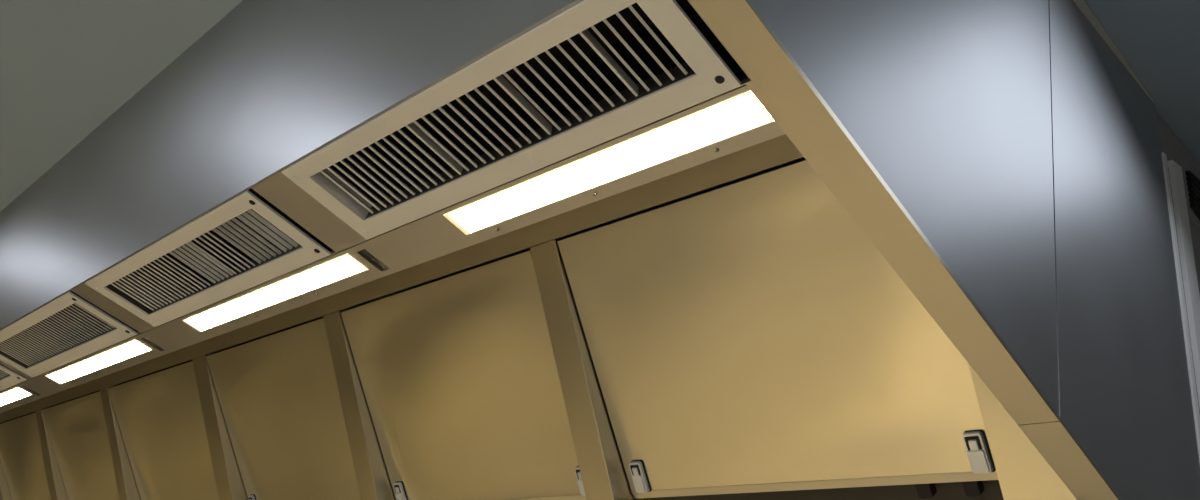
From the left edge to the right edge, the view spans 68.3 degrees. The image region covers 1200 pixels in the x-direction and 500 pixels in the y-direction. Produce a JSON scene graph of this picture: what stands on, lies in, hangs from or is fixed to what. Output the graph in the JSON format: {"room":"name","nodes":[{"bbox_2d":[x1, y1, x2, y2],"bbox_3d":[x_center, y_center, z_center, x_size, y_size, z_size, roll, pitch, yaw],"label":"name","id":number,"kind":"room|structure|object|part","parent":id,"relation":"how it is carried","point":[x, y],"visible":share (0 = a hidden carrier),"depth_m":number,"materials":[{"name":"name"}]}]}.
{"room":"commercial kitchen","nodes":[
{"label":"commercial kitchen","id":0,"kind":"room"},
{"bbox_2d":[0,0,1199,211],"bbox_3d":[-2.107,-0.651,2.173,12.155,0.625,3.883,-17,-49,41],"label":"ceiling","id":1,"kind":"structure","parent":0,"point":[66,66],"depth_m":1.47,"materials":[{"name":"grey paint"}]},
{"bbox_2d":[0,0,1199,499],"bbox_3d":[-1.177,0.266,2.575,4.658,0.988,1.216,-17,-49,41],"label":"exhaust hood","id":2,"kind":"object","parent":1,"relation":"attached to","point":[1000,157],"depth_m":1.15,"materials":[{"name":"metal"}]},
{"bbox_3d":[-2.335,0.901,3.493,0.063,0.368,0.347,-17,-49,41],"label":"post","id":3,"kind":"part","parent":2,"relation":"part of","materials":[{"name":"metal"}]},
{"bbox_2d":[0,364,26,390],"bbox_3d":[-1.284,0.257,1.794,0.495,0.025,0.108,-17,-49,41],"label":"grille","id":4,"kind":"object","parent":2,"relation":"attached to","point":[8,377],"visible":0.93,"depth_m":1.68,"materials":[{"name":"grey metal"}]},
{"bbox_2d":[0,387,31,405],"bbox_3d":[-1.267,0.308,1.866,0.425,0.034,0.029,-17,-49,41],"label":"strip light","id":5,"kind":"object","parent":2,"relation":"attached to","point":[12,395],"visible":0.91,"depth_m":1.77,"materials":[{"name":"white plastic"}]},
{"bbox_3d":[-2.115,0.831,3.281,0.558,0.287,0.321,-17,-49,41],"label":"access panel","id":6,"kind":"part","parent":2,"relation":"part of","materials":[{"name":"beige metal"}]},
{"bbox_3d":[-1.877,0.761,3.084,0.068,0.368,0.347,-17,-49,41],"label":"post","id":7,"kind":"part","parent":2,"relation":"part of","materials":[{"name":"metal"}]},
{"bbox_2d":[0,291,137,377],"bbox_3d":[-0.895,0.139,1.446,0.498,0.025,0.108,-17,-49,41],"label":"grille","id":8,"kind":"object","parent":2,"relation":"attached to","point":[112,333],"visible":0.98,"depth_m":1.42,"materials":[{"name":"grey metal"}]},
{"bbox_3d":[-1.053,0.189,1.582,0.004,0.003,0.068,-17,-49,41],"label":"blade","id":9,"kind":"part","parent":8,"relation":"part of","materials":[{"name":"grey metal"}]},
{"bbox_3d":[-1.044,0.186,1.574,0.004,0.003,0.068,-17,-49,41],"label":"blade","id":10,"kind":"part","parent":8,"relation":"part of","materials":[{"name":"grey metal"}]},
{"bbox_3d":[-1.035,0.183,1.566,0.004,0.003,0.068,-17,-49,41],"label":"blade","id":11,"kind":"part","parent":8,"relation":"part of","materials":[{"name":"grey metal"}]},
{"bbox_3d":[-1.026,0.180,1.558,0.004,0.003,0.068,-17,-49,41],"label":"blade","id":12,"kind":"part","parent":8,"relation":"part of","materials":[{"name":"grey metal"}]},
{"bbox_3d":[-1.016,0.178,1.549,0.004,0.003,0.068,-17,-49,41],"label":"blade","id":13,"kind":"part","parent":8,"relation":"part of","materials":[{"name":"grey metal"}]},
{"bbox_3d":[-1.007,0.175,1.541,0.004,0.003,0.068,-17,-49,41],"label":"blade","id":14,"kind":"part","parent":8,"relation":"part of","materials":[{"name":"grey metal"}]},
{"bbox_3d":[-0.998,0.172,1.533,0.004,0.003,0.068,-17,-49,41],"label":"blade","id":15,"kind":"part","parent":8,"relation":"part of","materials":[{"name":"grey metal"}]},
{"bbox_3d":[-0.989,0.169,1.525,0.004,0.003,0.068,-17,-49,41],"label":"blade","id":16,"kind":"part","parent":8,"relation":"part of","materials":[{"name":"grey metal"}]},
{"bbox_3d":[-0.980,0.166,1.517,0.004,0.003,0.068,-17,-49,41],"label":"blade","id":17,"kind":"part","parent":8,"relation":"part of","materials":[{"name":"grey metal"}]},
{"bbox_3d":[-0.971,0.164,1.508,0.004,0.003,0.068,-17,-49,41],"label":"blade","id":18,"kind":"part","parent":8,"relation":"part of","materials":[{"name":"grey metal"}]},
{"bbox_3d":[-0.962,0.161,1.500,0.004,0.003,0.068,-17,-49,41],"label":"blade","id":19,"kind":"part","parent":8,"relation":"part of","materials":[{"name":"grey metal"}]},
{"bbox_3d":[-0.952,0.158,1.492,0.004,0.003,0.068,-17,-49,41],"label":"blade","id":20,"kind":"part","parent":8,"relation":"part of","materials":[{"name":"grey metal"}]},
{"bbox_3d":[-0.943,0.155,1.484,0.004,0.003,0.068,-17,-49,41],"label":"blade","id":21,"kind":"part","parent":8,"relation":"part of","materials":[{"name":"grey metal"}]},
{"bbox_3d":[-0.934,0.152,1.476,0.004,0.003,0.068,-17,-49,41],"label":"blade","id":22,"kind":"part","parent":8,"relation":"part of","materials":[{"name":"grey metal"}]},
{"bbox_3d":[-0.925,0.150,1.468,0.004,0.003,0.068,-17,-49,41],"label":"blade","id":23,"kind":"part","parent":8,"relation":"part of","materials":[{"name":"grey metal"}]},
{"bbox_3d":[-0.916,0.147,1.459,0.004,0.003,0.068,-17,-49,41],"label":"blade","id":24,"kind":"part","parent":8,"relation":"part of","materials":[{"name":"grey metal"}]},
{"bbox_3d":[-0.907,0.144,1.451,0.004,0.003,0.068,-17,-49,41],"label":"blade","id":25,"kind":"part","parent":8,"relation":"part of","materials":[{"name":"grey metal"}]},
{"bbox_3d":[-0.898,0.141,1.443,0.004,0.003,0.068,-17,-49,41],"label":"blade","id":26,"kind":"part","parent":8,"relation":"part of","materials":[{"name":"grey metal"}]},
{"bbox_3d":[-0.888,0.139,1.435,0.004,0.003,0.068,-17,-49,41],"label":"blade","id":27,"kind":"part","parent":8,"relation":"part of","materials":[{"name":"grey metal"}]},
{"bbox_3d":[-0.879,0.136,1.427,0.004,0.003,0.068,-17,-49,41],"label":"blade","id":28,"kind":"part","parent":8,"relation":"part of","materials":[{"name":"grey metal"}]},
{"bbox_3d":[-0.870,0.133,1.418,0.004,0.003,0.068,-17,-49,41],"label":"blade","id":29,"kind":"part","parent":8,"relation":"part of","materials":[{"name":"grey metal"}]},
{"bbox_3d":[-0.861,0.130,1.410,0.004,0.003,0.068,-17,-49,41],"label":"blade","id":30,"kind":"part","parent":8,"relation":"part of","materials":[{"name":"grey metal"}]},
{"bbox_3d":[-0.852,0.127,1.402,0.004,0.003,0.068,-17,-49,41],"label":"blade","id":31,"kind":"part","parent":8,"relation":"part of","materials":[{"name":"grey metal"}]},
{"bbox_3d":[-0.843,0.125,1.394,0.004,0.003,0.068,-17,-49,41],"label":"blade","id":32,"kind":"part","parent":8,"relation":"part of","materials":[{"name":"grey metal"}]},
{"bbox_3d":[-0.834,0.122,1.386,0.004,0.003,0.068,-17,-49,41],"label":"blade","id":33,"kind":"part","parent":8,"relation":"part of","materials":[{"name":"grey metal"}]},
{"bbox_3d":[-0.824,0.119,1.377,0.004,0.003,0.068,-17,-49,41],"label":"blade","id":34,"kind":"part","parent":8,"relation":"part of","materials":[{"name":"grey metal"}]},
{"bbox_3d":[-0.815,0.116,1.369,0.004,0.003,0.068,-17,-49,41],"label":"blade","id":35,"kind":"part","parent":8,"relation":"part of","materials":[{"name":"grey metal"}]},
{"bbox_3d":[-0.806,0.114,1.361,0.004,0.003,0.068,-17,-49,41],"label":"blade","id":36,"kind":"part","parent":8,"relation":"part of","materials":[{"name":"grey metal"}]},
{"bbox_3d":[-0.797,0.111,1.353,0.004,0.003,0.068,-17,-49,41],"label":"blade","id":37,"kind":"part","parent":8,"relation":"part of","materials":[{"name":"grey metal"}]},
{"bbox_3d":[-0.788,0.108,1.345,0.004,0.003,0.068,-17,-49,41],"label":"blade","id":38,"kind":"part","parent":8,"relation":"part of","materials":[{"name":"grey metal"}]},
{"bbox_3d":[-0.779,0.105,1.337,0.004,0.003,0.068,-17,-49,41],"label":"blade","id":39,"kind":"part","parent":8,"relation":"part of","materials":[{"name":"grey metal"}]},
{"bbox_3d":[-0.769,0.102,1.328,0.004,0.003,0.068,-17,-49,41],"label":"blade","id":40,"kind":"part","parent":8,"relation":"part of","materials":[{"name":"grey metal"}]},
{"bbox_3d":[-0.760,0.100,1.320,0.004,0.003,0.068,-17,-49,41],"label":"blade","id":41,"kind":"part","parent":8,"relation":"part of","materials":[{"name":"grey metal"}]},
{"bbox_3d":[-0.751,0.097,1.312,0.004,0.003,0.068,-17,-49,41],"label":"blade","id":42,"kind":"part","parent":8,"relation":"part of","materials":[{"name":"grey metal"}]},
{"bbox_3d":[-1.657,0.692,2.872,0.553,0.287,0.321,-17,-49,41],"label":"access panel","id":43,"kind":"part","parent":2,"relation":"part of","materials":[{"name":"beige metal"}]},
{"bbox_2d":[46,337,154,383],"bbox_3d":[-0.838,0.177,1.482,0.422,0.034,0.029,-17,-49,41],"label":"strip light","id":44,"kind":"object","parent":2,"relation":"attached to","point":[133,348],"visible":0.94,"depth_m":1.45,"materials":[{"name":"white plastic"}]},
{"bbox_3d":[-1.423,0.623,2.678,0.064,0.368,0.347,-17,-49,41],"label":"post","id":45,"kind":"part","parent":2,"relation":"part of","materials":[{"name":"metal"}]},
{"bbox_3d":[-1.192,0.550,2.455,0.589,0.287,0.321,-17,-49,41],"label":"access panel","id":46,"kind":"part","parent":2,"relation":"part of","materials":[{"name":"beige metal"}]},
{"bbox_2d":[85,190,330,326],"bbox_3d":[-0.494,0.017,1.088,0.473,0.025,0.108,-17,-49,41],"label":"grille","id":47,"kind":"object","parent":2,"relation":"attached to","point":[300,251],"visible":0.98,"depth_m":1.05,"materials":[{"name":"grey metal"}]},
{"bbox_3d":[-0.643,0.064,1.216,0.005,0.004,0.068,-17,-49,41],"label":"blade","id":48,"kind":"part","parent":47,"relation":"part of","materials":[{"name":"grey metal"}]},
{"bbox_3d":[-0.635,0.061,1.208,0.005,0.004,0.068,-17,-49,41],"label":"blade","id":49,"kind":"part","parent":47,"relation":"part of","materials":[{"name":"grey metal"}]},
{"bbox_3d":[-0.626,0.058,1.200,0.005,0.004,0.068,-17,-49,41],"label":"blade","id":50,"kind":"part","parent":47,"relation":"part of","materials":[{"name":"grey metal"}]},
{"bbox_3d":[-0.617,0.056,1.193,0.005,0.004,0.068,-17,-49,41],"label":"blade","id":51,"kind":"part","parent":47,"relation":"part of","materials":[{"name":"grey metal"}]},
{"bbox_3d":[-0.609,0.053,1.185,0.005,0.004,0.068,-17,-49,41],"label":"blade","id":52,"kind":"part","parent":47,"relation":"part of","materials":[{"name":"grey metal"}]},
{"bbox_3d":[-0.600,0.050,1.177,0.005,0.004,0.068,-17,-49,41],"label":"blade","id":53,"kind":"part","parent":47,"relation":"part of","materials":[{"name":"grey metal"}]},
{"bbox_3d":[-0.591,0.048,1.170,0.005,0.004,0.068,-17,-49,41],"label":"blade","id":54,"kind":"part","parent":47,"relation":"part of","materials":[{"name":"grey metal"}]},
{"bbox_3d":[-0.583,0.045,1.162,0.005,0.004,0.068,-17,-49,41],"label":"blade","id":55,"kind":"part","parent":47,"relation":"part of","materials":[{"name":"grey metal"}]},
{"bbox_3d":[-0.574,0.043,1.154,0.005,0.004,0.068,-17,-49,41],"label":"blade","id":56,"kind":"part","parent":47,"relation":"part of","materials":[{"name":"grey metal"}]},
{"bbox_3d":[-0.566,0.040,1.146,0.005,0.004,0.068,-17,-49,41],"label":"blade","id":57,"kind":"part","parent":47,"relation":"part of","materials":[{"name":"grey metal"}]},
{"bbox_3d":[-0.557,0.037,1.139,0.005,0.004,0.068,-17,-49,41],"label":"blade","id":58,"kind":"part","parent":47,"relation":"part of","materials":[{"name":"grey metal"}]},
{"bbox_3d":[-0.548,0.035,1.131,0.005,0.004,0.068,-17,-49,41],"label":"blade","id":59,"kind":"part","parent":47,"relation":"part of","materials":[{"name":"grey metal"}]},
{"bbox_3d":[-0.540,0.032,1.123,0.005,0.004,0.068,-17,-49,41],"label":"blade","id":60,"kind":"part","parent":47,"relation":"part of","materials":[{"name":"grey metal"}]},
{"bbox_3d":[-0.531,0.029,1.115,0.005,0.004,0.068,-17,-49,41],"label":"blade","id":61,"kind":"part","parent":47,"relation":"part of","materials":[{"name":"grey metal"}]},
{"bbox_3d":[-0.522,0.027,1.108,0.005,0.004,0.068,-17,-49,41],"label":"blade","id":62,"kind":"part","parent":47,"relation":"part of","materials":[{"name":"grey metal"}]},
{"bbox_3d":[-0.514,0.024,1.100,0.005,0.004,0.068,-17,-49,41],"label":"blade","id":63,"kind":"part","parent":47,"relation":"part of","materials":[{"name":"grey metal"}]},
{"bbox_3d":[-0.503,0.021,1.091,0.003,0.004,0.068,-17,-49,41],"label":"blade","id":64,"kind":"part","parent":47,"relation":"part of","materials":[{"name":"grey metal"}]},
{"bbox_3d":[-0.494,0.018,1.083,0.003,0.004,0.068,-17,-49,41],"label":"blade","id":65,"kind":"part","parent":47,"relation":"part of","materials":[{"name":"grey metal"}]},
{"bbox_3d":[-0.486,0.015,1.076,0.003,0.004,0.068,-17,-49,41],"label":"blade","id":66,"kind":"part","parent":47,"relation":"part of","materials":[{"name":"grey metal"}]},
{"bbox_3d":[-0.477,0.013,1.068,0.003,0.004,0.068,-17,-49,41],"label":"blade","id":67,"kind":"part","parent":47,"relation":"part of","materials":[{"name":"grey metal"}]},
{"bbox_3d":[-0.469,0.010,1.060,0.003,0.004,0.068,-17,-49,41],"label":"blade","id":68,"kind":"part","parent":47,"relation":"part of","materials":[{"name":"grey metal"}]},
{"bbox_3d":[-0.462,0.008,1.054,0.005,0.004,0.068,-17,-49,41],"label":"blade","id":69,"kind":"part","parent":47,"relation":"part of","materials":[{"name":"grey metal"}]},
{"bbox_3d":[-0.453,0.006,1.046,0.005,0.004,0.068,-17,-49,41],"label":"blade","id":70,"kind":"part","parent":47,"relation":"part of","materials":[{"name":"grey metal"}]},
{"bbox_3d":[-0.445,0.003,1.038,0.005,0.004,0.068,-17,-49,41],"label":"blade","id":71,"kind":"part","parent":47,"relation":"part of","materials":[{"name":"grey metal"}]},
{"bbox_3d":[-0.436,0.000,1.031,0.005,0.004,0.068,-17,-49,41],"label":"blade","id":72,"kind":"part","parent":47,"relation":"part of","materials":[{"name":"grey metal"}]},
{"bbox_3d":[-0.427,-0.002,1.023,0.005,0.004,0.068,-17,-49,41],"label":"blade","id":73,"kind":"part","parent":47,"relation":"part of","materials":[{"name":"grey metal"}]},
{"bbox_3d":[-0.417,-0.006,1.014,0.003,0.004,0.068,-17,-49,41],"label":"blade","id":74,"kind":"part","parent":47,"relation":"part of","materials":[{"name":"grey metal"}]},
{"bbox_3d":[-0.408,-0.008,1.006,0.002,0.004,0.068,-17,-49,41],"label":"blade","id":75,"kind":"part","parent":47,"relation":"part of","materials":[{"name":"grey metal"}]},
{"bbox_3d":[-0.400,-0.011,0.999,0.002,0.004,0.068,-17,-49,41],"label":"blade","id":76,"kind":"part","parent":47,"relation":"part of","materials":[{"name":"grey metal"}]},
{"bbox_3d":[-0.391,-0.014,0.991,0.002,0.004,0.068,-17,-49,41],"label":"blade","id":77,"kind":"part","parent":47,"relation":"part of","materials":[{"name":"grey metal"}]},
{"bbox_3d":[-0.382,-0.016,0.983,0.002,0.004,0.068,-17,-49,41],"label":"blade","id":78,"kind":"part","parent":47,"relation":"part of","materials":[{"name":"grey metal"}]},
{"bbox_3d":[-0.373,-0.019,0.975,0.003,0.005,0.068,-17,-49,41],"label":"blade","id":79,"kind":"part","parent":47,"relation":"part of","materials":[{"name":"grey metal"}]},
{"bbox_3d":[-0.365,-0.022,0.968,0.003,0.005,0.068,-17,-49,41],"label":"blade","id":80,"kind":"part","parent":47,"relation":"part of","materials":[{"name":"grey metal"}]},
{"bbox_3d":[-0.356,-0.025,0.960,0.004,0.005,0.068,-17,-49,41],"label":"blade","id":81,"kind":"part","parent":47,"relation":"part of","materials":[{"name":"grey metal"}]},
{"bbox_3d":[-0.941,0.476,2.247,0.074,0.368,0.347,-17,-49,41],"label":"post","id":82,"kind":"part","parent":2,"relation":"part of","materials":[{"name":"metal"}]},
{"bbox_2d":[183,249,373,331],"bbox_3d":[-0.409,0.046,1.099,0.419,0.034,0.029,-17,-49,41],"label":"strip light","id":83,"kind":"object","parent":2,"relation":"attached to","point":[344,266],"visible":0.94,"depth_m":1.06,"materials":[{"name":"white plastic"}]},
{"bbox_3d":[-0.717,0.405,2.031,0.558,0.287,0.321,-17,-49,41],"label":"access panel","id":84,"kind":"part","parent":2,"relation":"part of","materials":[{"name":"beige metal"}]},
{"bbox_3d":[-0.482,0.336,1.836,0.062,0.368,0.347,-17,-49,41],"label":"post","id":85,"kind":"part","parent":2,"relation":"part of","materials":[{"name":"metal"}]},
{"bbox_3d":[-1.578,0.320,2.138,4.619,0.144,0.155,-17,-49,41],"label":"plenum casing","id":86,"kind":"part","parent":2,"relation":"part of","materials":[{"name":"metal"}]},
{"bbox_3d":[-1.611,0.363,2.081,4.626,0.004,0.111,-17,-49,41],"label":"soffit plate","id":87,"kind":"part","parent":2,"relation":"part of","materials":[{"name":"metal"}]},
{"bbox_3d":[-1.562,0.412,2.124,4.620,0.004,0.051,-17,-49,41],"label":"light rail","id":88,"kind":"part","parent":2,"relation":"part of","materials":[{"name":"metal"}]},
{"bbox_3d":[-0.401,0.501,1.776,0.020,0.020,0.022,-17,-49,41],"label":"lever","id":89,"kind":"part","parent":2,"relation":"part of","materials":[{"name":"silver metal"}]},
{"bbox_3d":[-0.258,0.265,1.620,0.570,0.287,0.321,-17,-49,41],"label":"access panel","id":90,"kind":"part","parent":2,"relation":"part of","materials":[{"name":"beige metal"}]},
{"bbox_2d":[281,0,740,239],"bbox_3d":[-0.102,-0.103,0.737,0.462,0.025,0.108,-17,-49,41],"label":"grille","id":91,"kind":"object","parent":2,"relation":"attached to","point":[704,75],"visible":1,"depth_m":0.70,"materials":[{"name":"grey metal"}]},
{"bbox_3d":[-0.247,-0.058,0.862,0.004,0.005,0.068,-17,-49,41],"label":"blade","id":92,"kind":"part","parent":91,"relation":"part of","materials":[{"name":"grey metal"}]},
{"bbox_3d":[-0.238,-0.060,0.855,0.004,0.005,0.068,-17,-49,41],"label":"blade","id":93,"kind":"part","parent":91,"relation":"part of","materials":[{"name":"grey metal"}]},
{"bbox_3d":[-0.230,-0.063,0.847,0.004,0.005,0.068,-17,-49,41],"label":"blade","id":94,"kind":"part","parent":91,"relation":"part of","materials":[{"name":"grey metal"}]},
{"bbox_3d":[-0.222,-0.065,0.839,0.004,0.005,0.068,-17,-49,41],"label":"blade","id":95,"kind":"part","parent":91,"relation":"part of","materials":[{"name":"grey metal"}]},
{"bbox_3d":[-0.213,-0.068,0.832,0.004,0.005,0.068,-17,-49,41],"label":"blade","id":96,"kind":"part","parent":91,"relation":"part of","materials":[{"name":"grey metal"}]},
{"bbox_3d":[-0.205,-0.070,0.824,0.004,0.005,0.068,-17,-49,41],"label":"blade","id":97,"kind":"part","parent":91,"relation":"part of","materials":[{"name":"grey metal"}]},
{"bbox_3d":[-0.196,-0.073,0.817,0.004,0.005,0.068,-17,-49,41],"label":"blade","id":98,"kind":"part","parent":91,"relation":"part of","materials":[{"name":"grey metal"}]},
{"bbox_3d":[-0.188,-0.075,0.809,0.004,0.005,0.068,-17,-49,41],"label":"blade","id":99,"kind":"part","parent":91,"relation":"part of","materials":[{"name":"grey metal"}]},
{"bbox_3d":[-0.180,-0.078,0.802,0.004,0.005,0.068,-17,-49,41],"label":"blade","id":100,"kind":"part","parent":91,"relation":"part of","materials":[{"name":"grey metal"}]},
{"bbox_3d":[-0.171,-0.081,0.794,0.004,0.005,0.068,-17,-49,41],"label":"blade","id":101,"kind":"part","parent":91,"relation":"part of","materials":[{"name":"grey metal"}]},
{"bbox_3d":[-0.163,-0.083,0.787,0.004,0.005,0.068,-17,-49,41],"label":"blade","id":102,"kind":"part","parent":91,"relation":"part of","materials":[{"name":"grey metal"}]},
{"bbox_3d":[-0.154,-0.086,0.779,0.004,0.005,0.068,-17,-49,41],"label":"blade","id":103,"kind":"part","parent":91,"relation":"part of","materials":[{"name":"grey metal"}]},
{"bbox_3d":[-0.145,-0.091,0.774,0.005,0.011,0.068,-17,-49,41],"label":"blade","id":104,"kind":"part","parent":91,"relation":"part of","materials":[{"name":"grey metal"}]},
{"bbox_3d":[-0.138,-0.091,0.764,0.004,0.005,0.068,-17,-49,41],"label":"blade","id":105,"kind":"part","parent":91,"relation":"part of","materials":[{"name":"grey metal"}]},
{"bbox_3d":[-0.129,-0.093,0.757,0.004,0.005,0.068,-17,-49,41],"label":"blade","id":106,"kind":"part","parent":91,"relation":"part of","materials":[{"name":"grey metal"}]},
{"bbox_3d":[-0.121,-0.096,0.749,0.004,0.005,0.068,-17,-49,41],"label":"blade","id":107,"kind":"part","parent":91,"relation":"part of","materials":[{"name":"grey metal"}]},
{"bbox_3d":[-0.112,-0.099,0.742,0.004,0.005,0.068,-17,-49,41],"label":"blade","id":108,"kind":"part","parent":91,"relation":"part of","materials":[{"name":"grey metal"}]},
{"bbox_3d":[-0.104,-0.101,0.734,0.004,0.005,0.068,-17,-49,41],"label":"blade","id":109,"kind":"part","parent":91,"relation":"part of","materials":[{"name":"grey metal"}]},
{"bbox_3d":[-0.096,-0.104,0.727,0.004,0.005,0.068,-17,-49,41],"label":"blade","id":110,"kind":"part","parent":91,"relation":"part of","materials":[{"name":"grey metal"}]},
{"bbox_3d":[-0.087,-0.106,0.719,0.004,0.005,0.068,-17,-49,41],"label":"blade","id":111,"kind":"part","parent":91,"relation":"part of","materials":[{"name":"grey metal"}]},
{"bbox_3d":[-0.079,-0.109,0.712,0.004,0.005,0.068,-17,-49,41],"label":"blade","id":112,"kind":"part","parent":91,"relation":"part of","materials":[{"name":"grey metal"}]},
{"bbox_3d":[-0.070,-0.112,0.704,0.004,0.005,0.068,-17,-49,41],"label":"blade","id":113,"kind":"part","parent":91,"relation":"part of","materials":[{"name":"grey metal"}]},
{"bbox_3d":[-0.061,-0.117,0.699,0.005,0.011,0.068,-17,-49,41],"label":"blade","id":114,"kind":"part","parent":91,"relation":"part of","materials":[{"name":"grey metal"}]},
{"bbox_3d":[-0.053,-0.117,0.689,0.004,0.005,0.068,-17,-49,41],"label":"blade","id":115,"kind":"part","parent":91,"relation":"part of","materials":[{"name":"grey metal"}]},
{"bbox_3d":[-0.045,-0.119,0.681,0.004,0.005,0.068,-17,-49,41],"label":"blade","id":116,"kind":"part","parent":91,"relation":"part of","materials":[{"name":"grey metal"}]},
{"bbox_3d":[-0.037,-0.122,0.674,0.004,0.005,0.068,-17,-49,41],"label":"blade","id":117,"kind":"part","parent":91,"relation":"part of","materials":[{"name":"grey metal"}]},
{"bbox_3d":[-0.028,-0.124,0.666,0.004,0.005,0.068,-17,-49,41],"label":"blade","id":118,"kind":"part","parent":91,"relation":"part of","materials":[{"name":"grey metal"}]},
{"bbox_3d":[-0.020,-0.127,0.659,0.004,0.005,0.068,-17,-49,41],"label":"blade","id":119,"kind":"part","parent":91,"relation":"part of","materials":[{"name":"grey metal"}]},
{"bbox_3d":[-0.011,-0.129,0.651,0.004,0.005,0.068,-17,-49,41],"label":"blade","id":120,"kind":"part","parent":91,"relation":"part of","materials":[{"name":"grey metal"}]},
{"bbox_3d":[-0.003,-0.132,0.644,0.004,0.005,0.068,-17,-49,41],"label":"blade","id":121,"kind":"part","parent":91,"relation":"part of","materials":[{"name":"grey metal"}]},
{"bbox_3d":[0.006,-0.137,0.639,0.005,0.011,0.068,-17,-49,41],"label":"blade","id":122,"kind":"part","parent":91,"relation":"part of","materials":[{"name":"grey metal"}]},
{"bbox_3d":[0.014,-0.137,0.629,0.004,0.005,0.068,-17,-49,41],"label":"blade","id":123,"kind":"part","parent":91,"relation":"part of","materials":[{"name":"grey metal"}]},
{"bbox_3d":[0.022,-0.140,0.621,0.004,0.005,0.068,-17,-49,41],"label":"blade","id":124,"kind":"part","parent":91,"relation":"part of","materials":[{"name":"grey metal"}]},
{"bbox_3d":[0.031,-0.142,0.614,0.004,0.005,0.068,-17,-49,41],"label":"blade","id":125,"kind":"part","parent":91,"relation":"part of","materials":[{"name":"grey metal"}]},
{"bbox_3d":[0.039,-0.145,0.606,0.004,0.005,0.068,-17,-49,41],"label":"blade","id":126,"kind":"part","parent":91,"relation":"part of","materials":[{"name":"grey metal"}]},
{"bbox_3d":[-0.026,0.387,1.441,0.020,0.020,0.022,-17,-49,41],"label":"lever","id":127,"kind":"part","parent":2,"relation":"part of","materials":[{"name":"silver metal"}]},
{"bbox_3d":[-0.019,0.195,1.423,0.059,0.368,0.347,-17,-49,41],"label":"post","id":128,"kind":"part","parent":2,"relation":"part of","materials":[{"name":"metal"}]},
{"bbox_2d":[443,77,772,234],"bbox_3d":[-0.008,-0.075,0.742,0.346,0.034,0.031,-17,-49,41],"label":"strip light","id":129,"kind":"object","parent":2,"relation":"attached to","point":[742,113],"visible":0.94,"depth_m":0.71,"materials":[{"name":"white plastic"}]},
{"bbox_3d":[0.060,0.360,1.364,0.020,0.020,0.022,-17,-49,41],"label":"lever","id":130,"kind":"part","parent":2,"relation":"part of","materials":[{"name":"silver metal"}]},
{"bbox_3d":[0.205,0.124,1.207,0.574,0.287,0.321,-17,-49,41],"label":"access panel","id":131,"kind":"part","parent":2,"relation":"part of","materials":[{"name":"beige metal"}]},
{"bbox_3d":[0.306,-0.315,0.865,0.021,0.706,0.671,-17,-49,41],"label":"panel","id":132,"kind":"part","parent":2,"relation":"part of","materials":[{"name":"metal"}]},
{"bbox_3d":[0.439,0.245,1.025,0.020,0.020,0.022,-17,-49,41],"label":"lever","id":133,"kind":"part","parent":2,"relation":"part of","materials":[{"name":"silver metal"}]},
{"bbox_2d":[1073,0,1155,104],"bbox_3d":[0.796,-0.343,1.394,0.016,0.308,0.632,-17,-49,41],"label":"trim","id":134,"kind":"structure","parent":2,"relation":"attached to","point":[1082,5],"depth_m":1.40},
{"bbox_3d":[0.724,-0.056,1.244,0.022,0.965,0.540,-17,-49,41],"label":"panel","id":135,"kind":"part","parent":2,"relation":"part of","materials":[{"name":"metal"}]},
{"bbox_2d":[1155,91,1199,165],"bbox_3d":[-0.415,0.379,3.714,12.155,0.529,1.005,-17,-49,41],"label":"ceiling","id":136,"kind":"structure","parent":0,"point":[1181,114],"depth_m":1.73,"materials":[{"name":"grey paint"}]},
{"bbox_2d":[1156,112,1199,294],"bbox_3d":[0.909,1.039,1.266,0.250,3.504,1.006,-17,-49,41],"label":"wall","id":137,"kind":"structure","parent":0,"point":[1170,145],"depth_m":1.71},
{"bbox_2d":[1161,152,1199,461],"bbox_3d":[0.660,0.957,0.814,0.010,2.980,0.135,-17,-49,41],"label":"trim","id":138,"kind":"structure","parent":137,"relation":"attached to","point":[1189,297],"depth_m":1.48,"materials":[{"name":"metal"}]},
{"bbox_2d":[1179,160,1199,230],"bbox_3d":[1.289,-0.101,1.876,0.013,0.368,0.396,-17,-49,41],"label":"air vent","id":139,"kind":"object","parent":137,"relation":"in","point":[1191,179],"visible":0.95,"depth_m":1.72,"materials":[{"name":"black metal"}]}
]}

